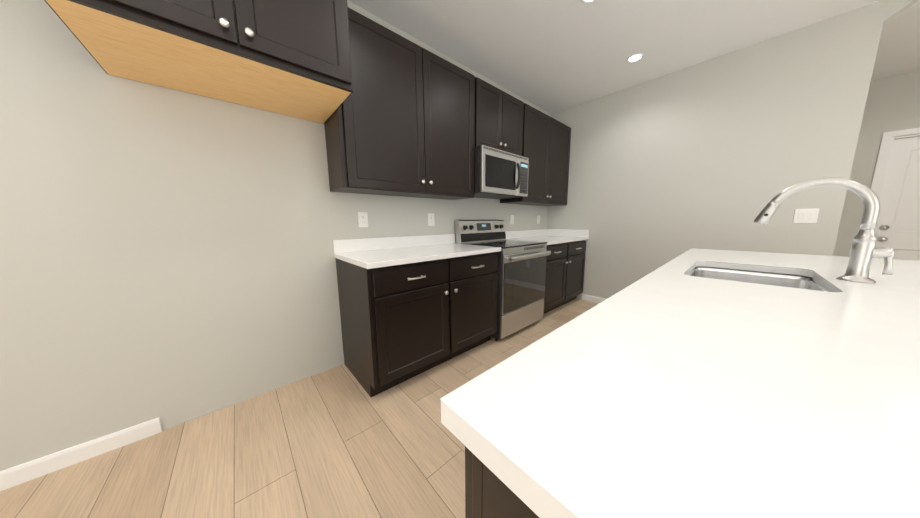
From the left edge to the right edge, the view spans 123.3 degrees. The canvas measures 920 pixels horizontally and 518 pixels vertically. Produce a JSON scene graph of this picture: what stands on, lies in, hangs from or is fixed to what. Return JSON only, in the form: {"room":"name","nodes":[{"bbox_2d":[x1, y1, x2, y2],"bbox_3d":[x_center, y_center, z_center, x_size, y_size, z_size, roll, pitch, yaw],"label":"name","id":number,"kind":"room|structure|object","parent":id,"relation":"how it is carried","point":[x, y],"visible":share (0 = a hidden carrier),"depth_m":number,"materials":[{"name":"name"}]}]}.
{"room":"kitchen","nodes":[
{"label":"kitchen","id":0,"kind":"room"},
{"bbox_2d":[0,0,550,470],"bbox_3d":[-1.280,-0.452,1.638,7.280,2.715,0.140,-8,11,-41],"label":"wall","id":1,"kind":"structure","parent":0,"point":[166,258],"depth_m":1.30,"materials":[{"name":"paint"}]},
{"bbox_2d":[0,417,161,490],"bbox_3d":[-2.743,1.073,0.424,2.900,0.085,0.012,-8,11,-41],"label":"baseboard","id":2,"kind":"structure","parent":1,"relation":"attached to","point":[31,470],"depth_m":1.20,"materials":[{"name":"white wood"}]},
{"bbox_2d":[44,0,352,123],"bbox_3d":[-1.090,-1.170,1.176,0.912,0.602,0.638,-8,11,-41],"label":"upper cabinet","id":3,"kind":"object","parent":1,"relation":"attached to","point":[292,58],"visible":1,"depth_m":1.09,"materials":[{"name":"brown wood"}]},
{"bbox_2d":[358,212,367,226],"bbox_3d":[-0.782,-0.318,2.008,0.076,0.122,0.008,-8,11,-41],"label":"electrical outlet","id":4,"kind":"object","parent":1,"relation":"attached to","point":[363,219],"visible":1,"depth_m":2.00,"materials":[{"name":"white plastic"}]},
{"bbox_2d":[324,7,473,199],"bbox_3d":[-0.399,-1.067,2.013,1.196,1.066,0.353,-8,11,-41],"label":"upper cabinet","id":5,"kind":"object","parent":1,"relation":"attached to","point":[399,121],"visible":0.98,"depth_m":1.80,"materials":[{"name":"brown wood"}]},
{"bbox_2d":[428,213,434,225],"bbox_3d":[-0.283,-0.389,2.451,0.076,0.122,0.008,-8,11,-41],"label":"electrical outlet","id":6,"kind":"object","parent":1,"relation":"attached to","point":[430,219],"visible":1,"depth_m":2.45,"materials":[{"name":"white plastic"}]},
{"bbox_2d":[474,77,523,155],"bbox_3d":[0.329,-1.400,2.625,0.763,0.602,0.353,-8,11,-41],"label":"upper cabinet","id":7,"kind":"object","parent":1,"relation":"attached to","point":[498,118],"visible":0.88,"depth_m":2.47,"materials":[{"name":"brown wood"}]},
{"bbox_2d":[474,145,528,198],"bbox_3d":[0.367,-0.888,2.663,0.752,0.420,0.455,-8,11,-41],"label":"microwave","id":8,"kind":"object","parent":7,"relation":"attached to","point":[499,174],"visible":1,"depth_m":2.47,"materials":[{"name":"metal"}]},
{"bbox_2d":[510,215,513,223],"bbox_3d":[0.700,-0.526,3.324,0.076,0.122,0.008,-8,11,-41],"label":"electrical outlet","id":9,"kind":"object","parent":1,"relation":"attached to","point":[511,219],"visible":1,"depth_m":3.32,"materials":[{"name":"white plastic"}]},
{"bbox_2d":[500,103,570,205],"bbox_3d":[1.049,-1.272,3.297,1.168,1.066,0.353,-8,11,-41],"label":"upper cabinet","id":10,"kind":"object","parent":1,"relation":"attached to","point":[546,145],"visible":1,"depth_m":3.14,"materials":[{"name":"brown wood"}]},
{"bbox_2d":[0,298,598,517],"bbox_3d":[1.386,1.129,0.386,9.280,0.080,5.900,-8,11,-41],"label":"floor","id":11,"kind":"structure","parent":0,"point":[338,442],"depth_m":1.21,"materials":[{"name":"brown wood"}]},
{"bbox_2d":[336,258,448,396],"bbox_3d":[-0.500,0.427,1.922,0.610,0.880,0.665,-8,11,-41],"label":"base cabinet","id":12,"kind":"object","parent":11,"relation":"on","point":[395,325],"visible":0.92,"depth_m":1.68,"materials":[{"name":"brown wood"}]},
{"bbox_2d":[333,234,500,268],"bbox_3d":[-0.297,-0.106,2.043,1.205,0.136,0.646,-8,11,-41],"label":"countertop","id":13,"kind":"structure","parent":12,"relation":"on","point":[368,253],"depth_m":1.98,"materials":[{"name":"white stone"}]},
{"bbox_2d":[443,252,497,361],"bbox_3d":[-0.056,0.364,2.316,0.584,0.880,0.665,-8,11,-41],"label":"base cabinet","id":14,"kind":"object","parent":11,"relation":"on","point":[473,288],"visible":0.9,"depth_m":2.07,"materials":[{"name":"black wood"}]},
{"bbox_2d":[465,446,538,517],"bbox_3d":[1.206,0.560,0.950,2.517,0.880,0.790,-8,11,-41],"label":"kitchen island","id":15,"kind":"object","parent":11,"relation":"on","point":[489,493],"depth_m":0.32,"materials":[{"name":"brown wood"}]},
{"bbox_2d":[440,248,919,517],"bbox_3d":[1.300,0.123,0.775,2.577,0.034,1.100,-8,11,-41],"label":"island countertop","id":16,"kind":"structure","parent":15,"relation":"on","point":[672,389],"depth_m":0.32,"materials":[{"name":"white stone"}]},
{"bbox_2d":[689,266,827,291],"bbox_3d":[1.284,0.200,1.123,0.639,0.220,0.440,-8,11,-41],"label":"sink","id":17,"kind":"object","parent":16,"relation":"in","point":[787,280],"visible":0.02,"depth_m":1.27,"materials":[{"name":"silver metal"}]},
{"bbox_2d":[754,178,894,282],"bbox_3d":[1.409,-0.121,0.978,0.080,0.386,0.334,-8,11,-41],"label":"faucet","id":18,"kind":"object","parent":16,"relation":"on","point":[864,250],"visible":1,"depth_m":0.90,"materials":[{"name":"silver metal"}]},
{"bbox_2d":[455,220,550,340],"bbox_3d":[0.474,0.158,2.710,0.756,1.162,0.714,-8,11,-41],"label":"range","id":19,"kind":"object","parent":11,"relation":"on","point":[521,272],"visible":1,"depth_m":2.51,"materials":[{"name":"metal"}]},
{"bbox_2d":[544,240,585,313],"bbox_3d":[1.166,0.191,3.401,1.166,0.880,0.665,-8,11,-41],"label":"base cabinet","id":20,"kind":"object","parent":11,"relation":"on","point":[565,268],"visible":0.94,"depth_m":3.15,"materials":[{"name":"black wood"}]},
{"bbox_2d":[505,229,588,244],"bbox_3d":[1.155,-0.312,3.332,1.167,0.136,0.646,-8,11,-41],"label":"countertop","id":21,"kind":"structure","parent":20,"relation":"on","point":[552,236],"depth_m":3.49,"materials":[{"name":"white stone"}]},
{"bbox_2d":[348,0,919,113],"bbox_3d":[1.363,-1.645,-0.032,9.280,0.100,5.900,-8,11,-41],"label":"ceiling","id":22,"kind":"structure","parent":0,"point":[552,56],"depth_m":2.13,"materials":[{"name":"paint"}]},
{"bbox_2d":[581,0,595,3],"bbox_3d":[0.926,-1.854,1.744,0.144,0.009,0.144,-8,11,-41],"label":"recessed light","id":23,"kind":"object","parent":22,"relation":"in","point":[586,1],"visible":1,"depth_m":1.79,"materials":[{"name":"white"}]},
{"bbox_2d":[626,53,643,62],"bbox_3d":[1.712,-1.964,2.430,0.144,0.009,0.144,-8,11,-41],"label":"recessed light","id":24,"kind":"object","parent":22,"relation":"in","point":[636,57],"visible":1,"depth_m":2.42,"materials":[{"name":"white"}]},
{"bbox_2d":[546,0,918,298],"bbox_3d":[2.343,-0.674,2.917,0.125,2.715,2.773,-8,11,-41],"label":"wall","id":25,"kind":"structure","parent":0,"point":[719,152],"depth_m":2.46,"materials":[{"name":"paint"}]},
{"bbox_2d":[582,294,605,302],"bbox_3d":[2.445,0.656,2.910,0.012,0.085,1.976,-8,11,-41],"label":"baseboard","id":26,"kind":"structure","parent":25,"relation":"attached to","point":[590,298],"depth_m":3.52,"materials":[{"name":"white wood"}]},
{"bbox_2d":[793,209,818,222],"bbox_3d":[2.982,-0.371,2.142,0.011,0.122,0.122,-8,11,-41],"label":"light switch","id":27,"kind":"object","parent":25,"relation":"attached to","point":[805,215],"visible":1,"depth_m":2.14,"materials":[{"name":"white plastic"}]},
{"bbox_2d":[833,70,919,256],"bbox_3d":[5.040,-0.690,2.875,0.125,2.715,1.512,-8,11,-41],"label":"wall","id":28,"kind":"structure","parent":0,"point":[884,96],"depth_m":2.89,"materials":[{"name":"paint"}]},
{"bbox_2d":[870,127,919,201],"bbox_3d":[5.247,-0.359,2.681,0.143,2.115,1.000,-8,11,-41],"label":"door frame","id":29,"kind":"structure","parent":28,"relation":"attached to","point":[883,159],"depth_m":2.86,"materials":[{"name":"white wood"}]},
{"bbox_2d":[873,136,919,260],"bbox_3d":[5.218,-0.316,2.660,0.112,2.021,0.838,-8,11,-41],"label":"entry door","id":30,"kind":"structure","parent":28,"relation":"in","point":[897,229],"depth_m":2.83,"materials":[{"name":"white wood"}]}
]}

